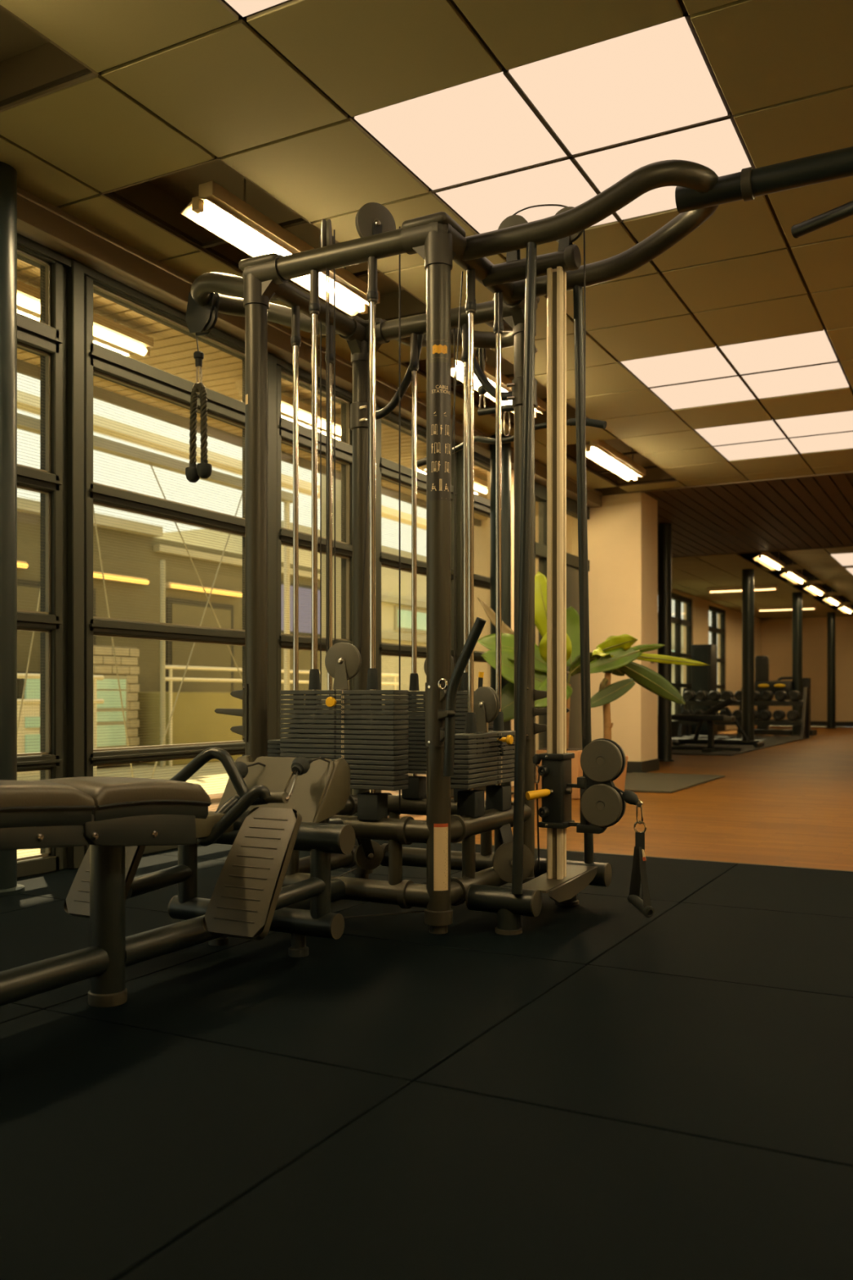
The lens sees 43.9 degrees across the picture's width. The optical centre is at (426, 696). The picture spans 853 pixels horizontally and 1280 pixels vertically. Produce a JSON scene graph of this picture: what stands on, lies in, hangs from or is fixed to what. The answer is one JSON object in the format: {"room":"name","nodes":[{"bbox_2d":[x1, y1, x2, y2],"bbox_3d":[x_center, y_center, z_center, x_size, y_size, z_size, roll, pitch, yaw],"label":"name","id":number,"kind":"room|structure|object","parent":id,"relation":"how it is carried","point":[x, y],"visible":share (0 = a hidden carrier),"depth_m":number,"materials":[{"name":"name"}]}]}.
{"room":"gym","nodes":[
{"label":"gym","id":0,"kind":"room"},
{"bbox_2d":[0,839,852,1279],"bbox_3d":[0.750,0.803,0.932,7.950,0.080,7.550,0,0,28],"label":"floor","id":1,"kind":"structure","parent":0,"point":[602,1089],"depth_m":2.05,"materials":[{"name":"black rubber"}]},
{"bbox_2d":[0,161,24,896],"bbox_3d":[-1.689,-0.737,4.134,0.221,3.000,0.221,0,0,28],"label":"steel column","id":2,"kind":"structure","parent":1,"relation":"on","point":[9,886],"depth_m":4.09,"materials":[{"name":"black"}]},
{"bbox_2d":[17,243,62,878],"bbox_3d":[-1.946,-0.587,4.086,0.112,2.700,1.335,0,0,28],"label":"window","id":3,"kind":"structure","parent":1,"relation":"on","point":[43,338],"depth_m":4.62,"materials":[{"name":"grey"}]},
{"bbox_2d":[62,258,84,869],"bbox_3d":[-1.608,-0.587,4.736,0.140,2.700,0.150,0,0,28],"label":"window mullion","id":4,"kind":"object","parent":1,"relation":"on","point":[73,276],"depth_m":4.69,"materials":[{"name":"grey"}]},
{"bbox_2d":[84,275,244,856],"bbox_3d":[-1.267,-0.587,5.365,0.112,2.700,1.300,0,0,28],"label":"window","id":5,"kind":"structure","parent":1,"relation":"on","point":[100,362],"depth_m":5.21,"materials":[{"name":"grey"}]},
{"bbox_2d":[0,755,355,1007],"bbox_3d":[-0.864,0.470,2.514,0.692,0.585,2.432,0,0,28],"label":"bench","id":6,"kind":"object","parent":1,"relation":"on","point":[117,817],"visible":0.96,"depth_m":2.71,"materials":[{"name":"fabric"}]},
{"bbox_2d":[0,810,92,828],"bbox_3d":[-1.076,0.266,2.119,0.254,0.056,0.835,0,0,28],"label":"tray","id":7,"kind":"object","parent":6,"relation":"on","point":[8,819],"depth_m":2.31,"materials":[{"name":"black plastic"}]},
{"bbox_2d":[92,804,208,821],"bbox_3d":[-0.782,0.291,2.674,0.254,0.064,0.400,0,0,28],"label":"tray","id":8,"kind":"object","parent":6,"relation":"on","point":[100,812],"depth_m":2.60,"materials":[{"name":"black plastic"}]},
{"bbox_2d":[168,746,329,846],"bbox_3d":[-0.490,0.274,3.093,0.389,0.265,0.525,0,0,28],"label":"handle","id":9,"kind":"object","parent":6,"relation":"on","point":[236,806],"visible":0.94,"depth_m":2.96,"materials":[{"name":"black metal"}]},
{"bbox_2d":[267,352,276,753],"bbox_3d":[-0.933,-0.587,6.008,0.140,2.700,0.170,0,0,28],"label":"window mullion","id":10,"kind":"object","parent":1,"relation":"on","point":[272,359],"depth_m":5.97,"materials":[{"name":"grey"}]},
{"bbox_2d":[185,159,719,933],"bbox_3d":[0.001,-0.485,3.909,1.557,2.497,1.773,0,0,-20],"label":"frame","id":11,"kind":"object","parent":1,"relation":"on","point":[437,238],"visible":0.84,"depth_m":3.68,"materials":[{"name":"grey paint"}]},
{"bbox_2d":[185,333,212,482],"bbox_3d":[-0.940,-1.217,4.359,0.122,0.662,0.061,0,0,28],"label":"rope","id":12,"kind":"object","parent":11,"relation":"hanging from","point":[203,469],"visible":1,"depth_m":4.35,"materials":[{"name":"black"}]},
{"bbox_2d":[267,306,333,756],"bbox_3d":[-0.463,-0.538,4.106,0.155,1.898,0.456,0,0,28],"label":"stack","id":13,"kind":"object","parent":11,"relation":"on","point":[295,340],"visible":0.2,"depth_m":3.98,"materials":[{"name":"black"}]},
{"bbox_2d":[280,256,408,821],"bbox_3d":[-0.297,-0.538,3.579,0.456,1.898,0.155,0,0,28],"label":"stack","id":14,"kind":"object","parent":11,"relation":"on","point":[357,726],"visible":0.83,"depth_m":3.57,"materials":[{"name":"black"}]},
{"bbox_2d":[431,385,450,491],"bbox_3d":[0.049,-0.831,3.401,0.067,0.338,0.017,0,0,-17],"label":"print","id":15,"kind":"object","parent":11,"relation":"attached to","point":[440,394],"depth_m":3.40,"materials":[{"name":"beige"}]},
{"bbox_2d":[388,323,493,800],"bbox_3d":[0.066,-0.538,4.264,0.456,1.898,0.155,0,0,28],"label":"stack","id":16,"kind":"object","parent":11,"relation":"on","point":[416,789],"visible":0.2,"depth_m":4.24,"materials":[{"name":"black"}]},
{"bbox_2d":[438,617,486,776],"bbox_3d":[0.107,0.001,3.302,0.177,0.496,0.042,0,0,28],"label":"bar","id":17,"kind":"object","parent":11,"relation":"hanging from","point":[477,627],"visible":0.98,"depth_m":3.30,"materials":[{"name":"black"}]},
{"bbox_2d":[450,268,515,817],"bbox_3d":[0.226,-0.538,3.740,0.169,1.898,0.480,0,0,28],"label":"stack","id":18,"kind":"object","parent":11,"relation":"on","point":[477,760],"visible":0.88,"depth_m":3.64,"materials":[{"name":"black"}]},
{"bbox_2d":[417,377,606,467],"bbox_3d":[0.366,-1.331,4.843,0.953,0.471,0.043,0,0,28],"label":"bar","id":19,"kind":"object","parent":11,"relation":"hanging from","point":[506,408],"visible":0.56,"depth_m":4.84,"materials":[{"name":"black"}]},
{"bbox_2d":[675,146,852,238],"bbox_3d":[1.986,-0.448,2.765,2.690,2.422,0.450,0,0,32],"label":"bar","id":20,"kind":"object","parent":11,"relation":"attached to","point":[750,183],"depth_m":3.28,"materials":[{"name":"black"}]},
{"bbox_2d":[465,241,626,935],"bbox_3d":[0.471,-0.365,3.621,0.455,2.256,0.631,0,0,28],"label":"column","id":21,"kind":"structure","parent":1,"relation":"on","point":[602,761],"depth_m":3.58,"materials":[{"name":"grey metal"}]},
{"bbox_2d":[622,790,654,917],"bbox_3d":[0.691,0.514,3.484,0.072,0.412,0.114,0,0,-24],"label":"handle","id":22,"kind":"object","parent":21,"relation":"hanging from","point":[638,875],"visible":1,"depth_m":3.47,"materials":[{"name":"black rubber"}]},
{"bbox_2d":[456,842,852,871],"bbox_3d":[2.587,0.777,4.236,7.800,0.031,0.020,0,0,28],"label":"trim","id":23,"kind":"structure","parent":1,"relation":"on","point":[456,842],"depth_m":4.89,"materials":[{"name":"black"}]},
{"bbox_2d":[0,0,852,619],"bbox_3d":[5.694,-2.224,11.922,9.715,0.327,31.800,0,0,28],"label":"ceiling","id":24,"kind":"structure","parent":0,"point":[114,114],"depth_m":4.21,"materials":[{"name":"tile"}]},
{"bbox_2d":[224,0,287,17],"bbox_3d":[-0.322,-2.084,2.393,1.200,0.051,1.242,0,0,28],"label":"ceiling light panel","id":25,"kind":"object","parent":24,"relation":"attached to","point":[244,7],"visible":1,"depth_m":3.16,"materials":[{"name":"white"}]},
{"bbox_2d":[17,258,538,526],"bbox_3d":[-2.264,-2.147,5.163,1.400,0.420,15.000,0,0,28],"label":"soffit","id":26,"kind":"structure","parent":24,"relation":"attached to","point":[234,393],"depth_m":6.79,"materials":[{"name":"beige"}]},
{"bbox_2d":[17,280,153,357],"bbox_3d":[-1.827,-1.954,5.271,0.090,0.167,1.250,0,0,28],"label":"soffit light","id":27,"kind":"object","parent":26,"relation":"attached to","point":[27,287],"visible":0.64,"depth_m":5.53,"materials":[{"name":"beige paint"}]},
{"bbox_2d":[235,379,341,435],"bbox_3d":[-0.857,-1.954,7.100,0.090,0.167,1.250,0,0,28],"label":"soffit light","id":28,"kind":"object","parent":26,"relation":"attached to","point":[285,407],"visible":0.18,"depth_m":7.08,"materials":[{"name":"beige paint"}]},
{"bbox_2d":[418,457,487,493],"bbox_3d":[0.268,-1.954,9.220,0.090,0.167,1.250,0,0,28],"label":"soffit light","id":29,"kind":"object","parent":26,"relation":"attached to","point":[484,486],"visible":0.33,"depth_m":9.58,"materials":[{"name":"beige paint"}]},
{"bbox_2d":[180,177,380,315],"bbox_3d":[-0.623,-2.108,4.875,0.170,0.264,1.330,0,0,28],"label":"tube light","id":30,"kind":"object","parent":24,"relation":"hanging from","point":[215,209],"visible":0.88,"depth_m":4.61,"materials":[{"name":"beige paint"}]},
{"bbox_2d":[450,350,546,417],"bbox_3d":[0.463,-2.108,6.920,0.170,0.264,1.330,0,0,28],"label":"tube light","id":31,"kind":"object","parent":24,"relation":"hanging from","point":[490,371],"visible":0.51,"depth_m":6.70,"materials":[{"name":"beige paint"}]},
{"bbox_2d":[354,17,751,233],"bbox_3d":[0.551,-2.084,4.039,1.200,0.051,1.242,0,0,28],"label":"ceiling light panel","id":32,"kind":"object","parent":24,"relation":"attached to","point":[564,129],"visible":0.83,"depth_m":3.83,"materials":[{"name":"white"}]},
{"bbox_2d":[354,71,566,190],"bbox_3d":[0.141,-2.069,3.905,0.582,0.010,0.603,0,0,28],"label":"diffuser","id":33,"kind":"object","parent":32,"relation":"attached to","point":[488,127],"depth_m":3.87,"materials":[{"name":"white plastic"}]},
{"bbox_2d":[435,159,617,233],"bbox_3d":[0.432,-2.069,4.454,0.582,0.010,0.603,0,0,28],"label":"diffuser","id":34,"kind":"object","parent":32,"relation":"attached to","point":[484,202],"depth_m":4.33,"materials":[{"name":"plastic"}]},
{"bbox_2d":[508,17,727,155],"bbox_3d":[0.671,-2.069,3.624,0.582,0.010,0.603,0,0,28],"label":"diffuser","id":35,"kind":"object","parent":32,"relation":"attached to","point":[656,81],"depth_m":3.60,"materials":[{"name":"white plastic"}]},
{"bbox_2d":[574,119,751,219],"bbox_3d":[0.962,-2.069,4.172,0.582,0.010,0.603,0,0,28],"label":"diffuser","id":36,"kind":"object","parent":32,"relation":"attached to","point":[715,144],"depth_m":4.04,"materials":[{"name":"plastic"}]},
{"bbox_2d":[586,440,645,481],"bbox_3d":[1.616,-2.108,9.094,0.170,0.264,1.330,0,0,28],"label":"tube light","id":37,"kind":"object","parent":24,"relation":"hanging from","point":[601,452],"visible":0.91,"depth_m":9.02,"materials":[{"name":"beige paint"}]},
{"bbox_2d":[595,471,852,495],"bbox_3d":[4.988,-2.143,9.081,8.100,0.189,0.030,0,0,28],"label":"trim","id":38,"kind":"structure","parent":24,"relation":"attached to","point":[615,490],"depth_m":10.32,"materials":[{"name":"brown"}]},
{"bbox_2d":[621,329,848,409],"bbox_3d":[2.007,-2.084,6.782,1.200,0.051,1.242,0,0,28],"label":"ceiling light panel","id":39,"kind":"object","parent":24,"relation":"attached to","point":[806,362],"visible":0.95,"depth_m":6.71,"materials":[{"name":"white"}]},
{"bbox_2d":[621,346,737,386],"bbox_3d":[1.596,-2.069,6.648,0.582,0.010,0.603,0,0,28],"label":"diffuser","id":40,"kind":"object","parent":39,"relation":"attached to","point":[711,363],"depth_m":6.63,"materials":[{"name":"plastic"}]},
{"bbox_2d":[650,376,755,409],"bbox_3d":[1.887,-2.069,7.196,0.582,0.010,0.603,0,0,28],"label":"diffuser","id":41,"kind":"object","parent":39,"relation":"attached to","point":[722,389],"depth_m":7.16,"materials":[{"name":"plastic"}]},
{"bbox_2d":[720,329,837,374],"bbox_3d":[2.126,-2.069,6.367,0.582,0.010,0.603,0,0,28],"label":"diffuser","id":42,"kind":"object","parent":39,"relation":"attached to","point":[812,348],"depth_m":6.36,"materials":[{"name":"plastic"}]},
{"bbox_2d":[742,362,848,398],"bbox_3d":[2.417,-2.069,6.915,0.582,0.010,0.603,0,0,28],"label":"diffuser","id":43,"kind":"object","parent":39,"relation":"attached to","point":[820,376],"depth_m":6.89,"materials":[{"name":"plastic"}]},
{"bbox_2d":[706,584,778,593],"bbox_3d":[5.884,-2.100,19.689,1.270,0.279,0.170,0,0,28],"label":"tube light","id":44,"kind":"object","parent":24,"relation":"hanging from","point":[762,587],"visible":0.86,"depth_m":19.68,"materials":[{"name":"beige paint"}]},
{"bbox_2d":[752,551,785,570],"bbox_3d":[5.122,-2.108,15.791,0.204,0.264,1.600,0,0,28],"label":"tube light","id":45,"kind":"object","parent":24,"relation":"attached to","point":[766,559],"visible":0.92,"depth_m":15.69,"materials":[{"name":"beige paint"}]},
{"bbox_2d":[694,410,852,460],"bbox_3d":[2.880,-2.084,8.427,1.200,0.051,1.242,0,0,28],"label":"ceiling light panel","id":46,"kind":"object","parent":24,"relation":"attached to","point":[831,431],"visible":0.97,"depth_m":8.39,"materials":[{"name":"white"}]},
{"bbox_2d":[694,419,785,445],"bbox_3d":[2.469,-2.069,8.294,0.582,0.010,0.603,0,0,28],"label":"diffuser","id":47,"kind":"object","parent":46,"relation":"attached to","point":[769,430],"depth_m":8.27,"materials":[{"name":"plastic"}]},
{"bbox_2d":[713,439,798,460],"bbox_3d":[2.760,-2.069,8.842,0.582,0.010,0.603,0,0,28],"label":"diffuser","id":48,"kind":"object","parent":46,"relation":"attached to","point":[768,447],"depth_m":8.82,"materials":[{"name":"plastic"}]},
{"bbox_2d":[775,410,852,437],"bbox_3d":[2.999,-2.069,8.012,0.582,0.010,0.603,0,0,28],"label":"diffuser","id":49,"kind":"object","parent":46,"relation":"attached to","point":[838,422],"depth_m":8.02,"materials":[{"name":"plastic"}]},
{"bbox_2d":[790,431,852,453],"bbox_3d":[3.290,-2.069,8.561,0.582,0.010,0.603,0,0,28],"label":"diffuser","id":50,"kind":"object","parent":46,"relation":"attached to","point":[834,440],"depth_m":8.56,"materials":[{"name":"plastic"}]},
{"bbox_2d":[757,604,817,612],"bbox_3d":[8.181,-2.100,24.017,1.270,0.279,0.170,0,0,28],"label":"tube light","id":51,"kind":"object","parent":24,"relation":"hanging from","point":[780,608],"visible":0.93,"depth_m":24.02,"materials":[{"name":"beige paint"}]},
{"bbox_2d":[780,562,807,584],"bbox_3d":[6.186,-2.108,17.797,0.204,0.264,1.600,0,0,28],"label":"tube light","id":52,"kind":"object","parent":24,"relation":"attached to","point":[794,576],"visible":0.93,"depth_m":17.67,"materials":[{"name":"beige paint"}]},
{"bbox_2d":[803,577,826,595],"bbox_3d":[7.325,-2.108,19.943,0.204,0.264,1.600,0,0,28],"label":"tube light","id":53,"kind":"object","parent":24,"relation":"attached to","point":[815,589],"visible":0.94,"depth_m":19.83,"materials":[{"name":"beige paint"}]},
{"bbox_2d":[822,589,842,605],"bbox_3d":[8.520,-2.108,22.196,0.204,0.264,1.600,0,0,28],"label":"tube light","id":54,"kind":"object","parent":24,"relation":"attached to","point":[832,600],"visible":0.96,"depth_m":22.07,"materials":[{"name":"beige paint"}]},
{"bbox_2d":[831,552,852,565],"bbox_3d":[6.696,-2.053,15.619,1.182,0.010,1.430,0,0,28],"label":"ceiling light panel","id":55,"kind":"object","parent":24,"relation":"attached to","point":[845,559],"visible":1,"depth_m":15.68,"materials":[{"name":"plastic"}]},
{"bbox_2d":[831,552,852,559],"bbox_3d":[6.255,-2.053,15.428,0.582,0.010,0.680,0,0,28],"label":"diffuser","id":56,"kind":"object","parent":55,"relation":"attached to","point":[840,556],"depth_m":15.41,"materials":[{"name":"plastic"}]},
{"bbox_2d":[487,469,514,786],"bbox_3d":[0.738,-0.737,9.264,0.220,3.000,0.500,0,0,28],"label":"wall","id":57,"kind":"structure","parent":0,"point":[512,471],"depth_m":9.05,"materials":[{"name":"paint"}]},
{"bbox_2d":[17,233,511,472],"bbox_3d":[-1.889,-2.079,4.228,0.140,0.355,10.900,0,0,28],"label":"trim","id":58,"kind":"structure","parent":57,"relation":"attached to","point":[23,241],"depth_m":5.21,"materials":[{"name":"grey"}]},
{"bbox_2d":[17,186,602,507],"bbox_3d":[-1.302,-2.007,5.077,0.140,0.140,12.950,0,0,28],"label":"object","id":59,"kind":"structure","parent":57,"relation":"attached to","point":[38,220],"depth_m":5.03,"materials":[{"name":"brown"}]},
{"bbox_2d":[474,457,490,791],"bbox_3d":[0.474,-0.587,8.646,0.112,2.700,0.880,0,0,28],"label":"window","id":60,"kind":"structure","parent":57,"relation":"in","point":[482,504],"depth_m":8.55,"materials":[{"name":"grey"}]},
{"bbox_2d":[534,481,589,779],"bbox_3d":[1.276,-0.647,10.151,0.139,2.820,1.570,0,0,28],"label":"window","id":61,"kind":"structure","parent":57,"relation":"in","point":[540,491],"depth_m":10.36,"materials":[{"name":"grey"}]},
{"bbox_2d":[208,725,852,871],"bbox_3d":[7.426,0.805,15.276,9.600,0.076,24.050,0,0,28],"label":"floor","id":62,"kind":"structure","parent":0,"point":[791,803],"depth_m":7.11,"materials":[{"name":"brown wood"}]},
{"bbox_2d":[276,364,352,795],"bbox_3d":[-0.687,-0.587,6.458,0.112,2.700,0.875,0,0,28],"label":"window","id":63,"kind":"structure","parent":62,"relation":"on","point":[344,448],"depth_m":6.43,"materials":[{"name":"grey"}]},
{"bbox_2d":[375,404,378,792],"bbox_3d":[-0.425,-0.587,6.964,0.140,2.700,0.285,0,0,28],"label":"window","id":64,"kind":"structure","parent":62,"relation":"on","point":[376,406],"depth_m":7.01,"materials":[{"name":"grey"}]},
{"bbox_2d":[378,416,457,797],"bbox_3d":[-0.080,-0.587,7.602,0.112,2.700,1.185,0,0,28],"label":"window","id":65,"kind":"structure","parent":62,"relation":"on","point":[388,470],"depth_m":7.43,"materials":[{"name":"grey"}]},
{"bbox_2d":[456,448,463,703],"bbox_3d":[0.227,-0.587,8.194,0.140,2.700,0.170,0,0,28],"label":"window","id":66,"kind":"structure","parent":62,"relation":"on","point":[460,455],"depth_m":8.13,"materials":[{"name":"grey"}]},
{"bbox_2d":[490,433,514,794],"bbox_3d":[0.587,-0.737,8.360,0.221,3.000,0.221,0,0,28],"label":"steel column","id":67,"kind":"structure","parent":62,"relation":"on","point":[505,447],"depth_m":8.30,"materials":[{"name":"black"}]},
{"bbox_2d":[476,570,600,799],"bbox_3d":[0.829,-0.103,7.915,0.614,1.733,1.000,0,0,44],"label":"leaf plant","id":68,"kind":"object","parent":62,"relation":"on","point":[573,635],"visible":0.44,"depth_m":7.90,"materials":[{"name":"plant"}]},
{"bbox_2d":[590,634,709,791],"bbox_3d":[1.675,0.138,8.293,1.226,1.250,0.442,0,0,-10],"label":"banana plant","id":69,"kind":"object","parent":62,"relation":"on","point":[616,653],"visible":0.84,"depth_m":8.25,"materials":[{"name":"green plant"}]},
{"bbox_2d":[657,522,674,761],"bbox_3d":[2.841,-0.737,12.609,0.216,3.000,0.216,0,0,28],"label":"steel column","id":70,"kind":"structure","parent":62,"relation":"on","point":[664,530],"depth_m":12.54,"materials":[{"name":"black"}]},
{"bbox_2d":[624,772,724,792],"bbox_3d":[1.989,0.757,9.445,0.900,0.012,2.050,0,0,28],"label":"floor mat","id":71,"kind":"object","parent":62,"relation":"on","point":[634,781],"visible":0.71,"depth_m":9.43,"materials":[{"name":"rubber"}]},
{"bbox_2d":[671,734,813,755],"bbox_3d":[4.625,0.757,17.442,2.320,0.012,7.250,0,0,28],"label":"floor mat","id":72,"kind":"object","parent":62,"relation":"on","point":[769,740],"visible":0.5,"depth_m":16.83,"materials":[{"name":"black rubber"}]},
{"bbox_2d":[691,644,717,734],"bbox_3d":[5.535,-0.137,21.057,0.419,1.800,0.410,0,0,28],"label":"machine","id":73,"kind":"object","parent":72,"relation":"on","point":[703,677],"visible":0.72,"depth_m":20.89,"materials":[{"name":"black plastic"}]},
{"bbox_2d":[671,714,741,752],"bbox_3d":[3.682,0.499,14.620,1.300,0.503,0.560,0,0,28],"label":"bench","id":74,"kind":"object","parent":72,"relation":"on","point":[711,719],"visible":0.73,"depth_m":14.46,"materials":[{"name":"metal"}]},
{"bbox_2d":[672,697,764,747],"bbox_3d":[4.413,0.377,15.998,1.268,0.732,0.500,0,0,28],"label":"bench","id":75,"kind":"object","parent":72,"relation":"on","point":[729,701],"visible":0.71,"depth_m":15.91,"materials":[{"name":"black metal"}]},
{"bbox_2d":[677,687,809,739],"bbox_3d":[5.845,0.292,19.528,2.240,0.918,0.740,0,0,28],"label":"dumbbell rack","id":76,"kind":"object","parent":72,"relation":"on","point":[804,722],"visible":0.7,"depth_m":19.22,"materials":[{"name":"black metal"}]},
{"bbox_2d":[686,699,803,701],"bbox_3d":[5.840,0.103,19.520,2.150,0.092,0.300,0,0,28],"label":"shelf","id":77,"kind":"object","parent":76,"relation":"attached to","point":[694,700],"depth_m":19.61,"materials":[{"name":"black metal"}]},
{"bbox_2d":[759,710,772,719],"bbox_3d":[6.141,0.328,19.145,0.181,0.184,0.296,0,0,28],"label":"dumbbell","id":78,"kind":"object","parent":76,"relation":"on","point":[763,714],"visible":1,"depth_m":19.02,"materials":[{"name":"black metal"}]},
{"bbox_2d":[737,719,801,721],"bbox_3d":[5.756,0.453,19.361,2.150,0.092,0.300,0,0,28],"label":"shelf","id":79,"kind":"object","parent":76,"relation":"attached to","point":[740,720],"depth_m":19.06,"materials":[{"name":"black metal"}]},
{"bbox_2d":[773,710,786,719],"bbox_3d":[6.351,0.328,19.034,0.181,0.184,0.296,0,0,28],"label":"dumbbell","id":80,"kind":"object","parent":76,"relation":"on","point":[777,714],"visible":1,"depth_m":18.91,"materials":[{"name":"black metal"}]},
{"bbox_2d":[786,710,799,720],"bbox_3d":[6.560,0.328,18.922,0.181,0.184,0.296,0,0,28],"label":"dumbbell","id":81,"kind":"object","parent":76,"relation":"on","point":[792,715],"visible":1,"depth_m":18.80,"materials":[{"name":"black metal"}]},
{"bbox_2d":[742,557,754,740],"bbox_3d":[5.205,-0.737,17.106,0.256,3.000,0.256,0,0,28],"label":"steel column","id":82,"kind":"structure","parent":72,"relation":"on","point":[748,575],"depth_m":17.03,"materials":[{"name":"black"}]},
{"bbox_2d":[754,655,817,735],"bbox_3d":[7.150,-0.042,21.263,1.200,1.610,0.932,0,0,28],"label":"machine","id":83,"kind":"object","parent":62,"relation":"on","point":[762,683],"visible":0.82,"depth_m":21.23,"materials":[{"name":"black metal"}]},
{"bbox_2d":[790,585,802,735],"bbox_3d":[7.332,-0.737,20.902,0.256,3.000,0.256,0,0,28],"label":"steel column","id":84,"kind":"structure","parent":62,"relation":"on","point":[797,597],"depth_m":20.82,"materials":[{"name":"black"}]},
{"bbox_2d":[826,605,837,728],"bbox_3d":[9.874,-0.737,25.779,0.256,3.000,0.256,0,0,28],"label":"steel column","id":85,"kind":"structure","parent":62,"relation":"on","point":[831,615],"depth_m":25.70,"materials":[{"name":"black"}]},
{"bbox_2d":[571,492,659,773],"bbox_3d":[1.968,-0.737,11.012,0.753,3.000,0.626,0,0,28],"label":"wall pillar","id":86,"kind":"structure","parent":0,"point":[623,532],"depth_m":10.71,"materials":[{"name":"beige"}]},
{"bbox_2d":[474,514,761,753],"bbox_3d":[5.252,-0.747,19.798,1.720,3.020,18.100,0,0,28],"label":"wall","id":87,"kind":"structure","parent":0,"point":[733,618],"depth_m":22.19,"materials":[{"name":"paint"}]},
{"bbox_2d":[671,592,692,737],"bbox_3d":[4.739,-0.612,20.410,0.100,2.750,2.800,0,0,28],"label":"window","id":88,"kind":"structure","parent":87,"relation":"in","point":[677,620],"depth_m":20.78,"materials":[{"name":"grey"}]},
{"bbox_2d":[708,604,724,730],"bbox_3d":[6.414,-0.612,23.568,0.100,2.750,1.850,0,0,28],"label":"window","id":89,"kind":"structure","parent":87,"relation":"in","point":[713,629],"depth_m":24.10,"materials":[{"name":"grey"}]},
{"bbox_2d":[671,545,852,558],"bbox_3d":[6.714,-2.143,13.934,9.600,0.189,0.030,0,0,28],"label":"trim","id":90,"kind":"structure","parent":87,"relation":"attached to","point":[800,548],"depth_m":14.94,"materials":[{"name":"brown"}]},
{"bbox_2d":[761,608,852,721],"bbox_3d":[13.130,-0.747,25.919,9.700,3.020,0.200,0,0,28],"label":"wall","id":91,"kind":"structure","parent":0,"point":[776,633],"depth_m":27.42,"materials":[{"name":"paint"}]},
{"bbox_2d":[810,721,852,726],"bbox_3d":[13.077,0.698,25.820,9.500,0.130,0.025,0,0,28],"label":"baseboard","id":92,"kind":"structure","parent":91,"relation":"attached to","point":[812,723],"depth_m":27.21,"materials":[{"name":"black"}]},
{"label":"outside","id":93,"kind":"structure","parent":0,"visible":0},
{"bbox_2d":[17,720,792,857],"bbox_3d":[-7.173,0.838,22.485,26.250,0.090,57.000,0,0,28],"label":"ground","id":94,"kind":"structure","parent":93,"point":[214,767],"depth_m":10.84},
{"bbox_2d":[17,671,39,775],"bbox_3d":[-4.342,0.268,10.539,0.350,1.050,1.350,0,0,28],"label":"wall block","id":95,"kind":"object","parent":94,"relation":"on","point":[28,711],"visible":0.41,"depth_m":10.76,"materials":[{"name":"beige"}]},
{"bbox_2d":[17,673,103,776],"bbox_3d":[-3.878,0.291,8.906,0.046,1.004,3.100,0,0,28],"label":"railing","id":96,"kind":"object","parent":94,"relation":"on","point":[33,676],"visible":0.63,"depth_m":10.17,"materials":[{"name":"beige"}]},
{"bbox_2d":[93,644,138,766],"bbox_3d":[-3.608,0.098,11.826,0.300,1.330,0.830,0,0,28],"label":"brick pier","id":97,"kind":"structure","parent":94,"relation":"on","point":[132,705],"depth_m":11.81,"materials":[{"name":"beige"}]},
{"bbox_2d":[17,413,292,778],"bbox_3d":[-2.383,-0.622,8.736,0.100,2.830,4.400,0,0,28],"label":"brace","id":98,"kind":"object","parent":94,"relation":"on","point":[286,652],"visible":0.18,"depth_m":9.12,"materials":[{"name":"beige"}]},
{"bbox_2d":[17,497,319,728],"bbox_3d":[-5.563,-0.657,11.385,2.700,2.840,13.100,0,0,28],"label":"building","id":99,"kind":"structure","parent":94,"relation":"on","point":[34,659],"depth_m":12.98,"materials":[{"name":"beige"}]},
{"bbox_2d":[93,571,149,585],"bbox_3d":[-3.669,-1.391,12.260,0.125,0.071,1.220,0,0,28],"label":"strip light","id":100,"kind":"object","parent":99,"relation":"attached to","point":[99,575],"visible":0.63,"depth_m":12.36,"materials":[{"name":"beige paint"}]},
{"bbox_2d":[165,582,242,597],"bbox_3d":[-2.868,-1.391,13.770,0.125,0.071,1.440,0,0,28],"label":"strip light","id":101,"kind":"object","parent":99,"relation":"attached to","point":[171,584],"visible":0.59,"depth_m":13.60,"materials":[{"name":"beige paint"}]},
{"bbox_2d":[280,581,319,636],"bbox_3d":[-1.867,-1.287,15.679,0.085,0.740,1.450,0,0,28],"label":"window","id":102,"kind":"structure","parent":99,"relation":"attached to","point":[304,622],"depth_m":15.66,"materials":[{"name":"grey"}]},
{"bbox_2d":[133,692,242,765],"bbox_3d":[-2.864,0.368,12.930,0.620,0.850,1.440,0,0,28],"label":"block","id":103,"kind":"object","parent":94,"relation":"on","point":[196,708],"visible":0.32,"depth_m":12.39,"materials":[{"name":"brick"}]},
{"bbox_2d":[160,560,399,767],"bbox_3d":[-1.715,-0.372,14.262,0.057,2.330,5.410,0,0,28],"label":"railing","id":104,"kind":"object","parent":94,"relation":"on","point":[165,667],"visible":0.41,"depth_m":12.00,"materials":[{"name":"beige"}]},
{"bbox_2d":[321,474,341,689],"bbox_3d":[-0.836,-0.772,10.372,0.300,3.130,0.260,0,0,28],"label":"wall pier","id":105,"kind":"structure","parent":94,"relation":"on","point":[339,491],"depth_m":10.26,"materials":[{"name":"paint"}]},
{"bbox_2d":[155,520,683,715],"bbox_3d":[2.938,-1.072,31.525,3.640,3.730,29.550,0,0,28],"label":"building","id":106,"kind":"structure","parent":94,"relation":"on","point":[387,669],"depth_m":21.14,"materials":[{"name":"beige"}]},
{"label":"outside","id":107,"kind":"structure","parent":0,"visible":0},
{"bbox_2d":[17,390,426,529],"bbox_3d":[-1.745,-2.637,12.926,0.200,0.100,10.800,0,0,28],"label":"beam","id":108,"kind":"structure","parent":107,"point":[30,397],"depth_m":10.98,"materials":[{"name":"beige"}]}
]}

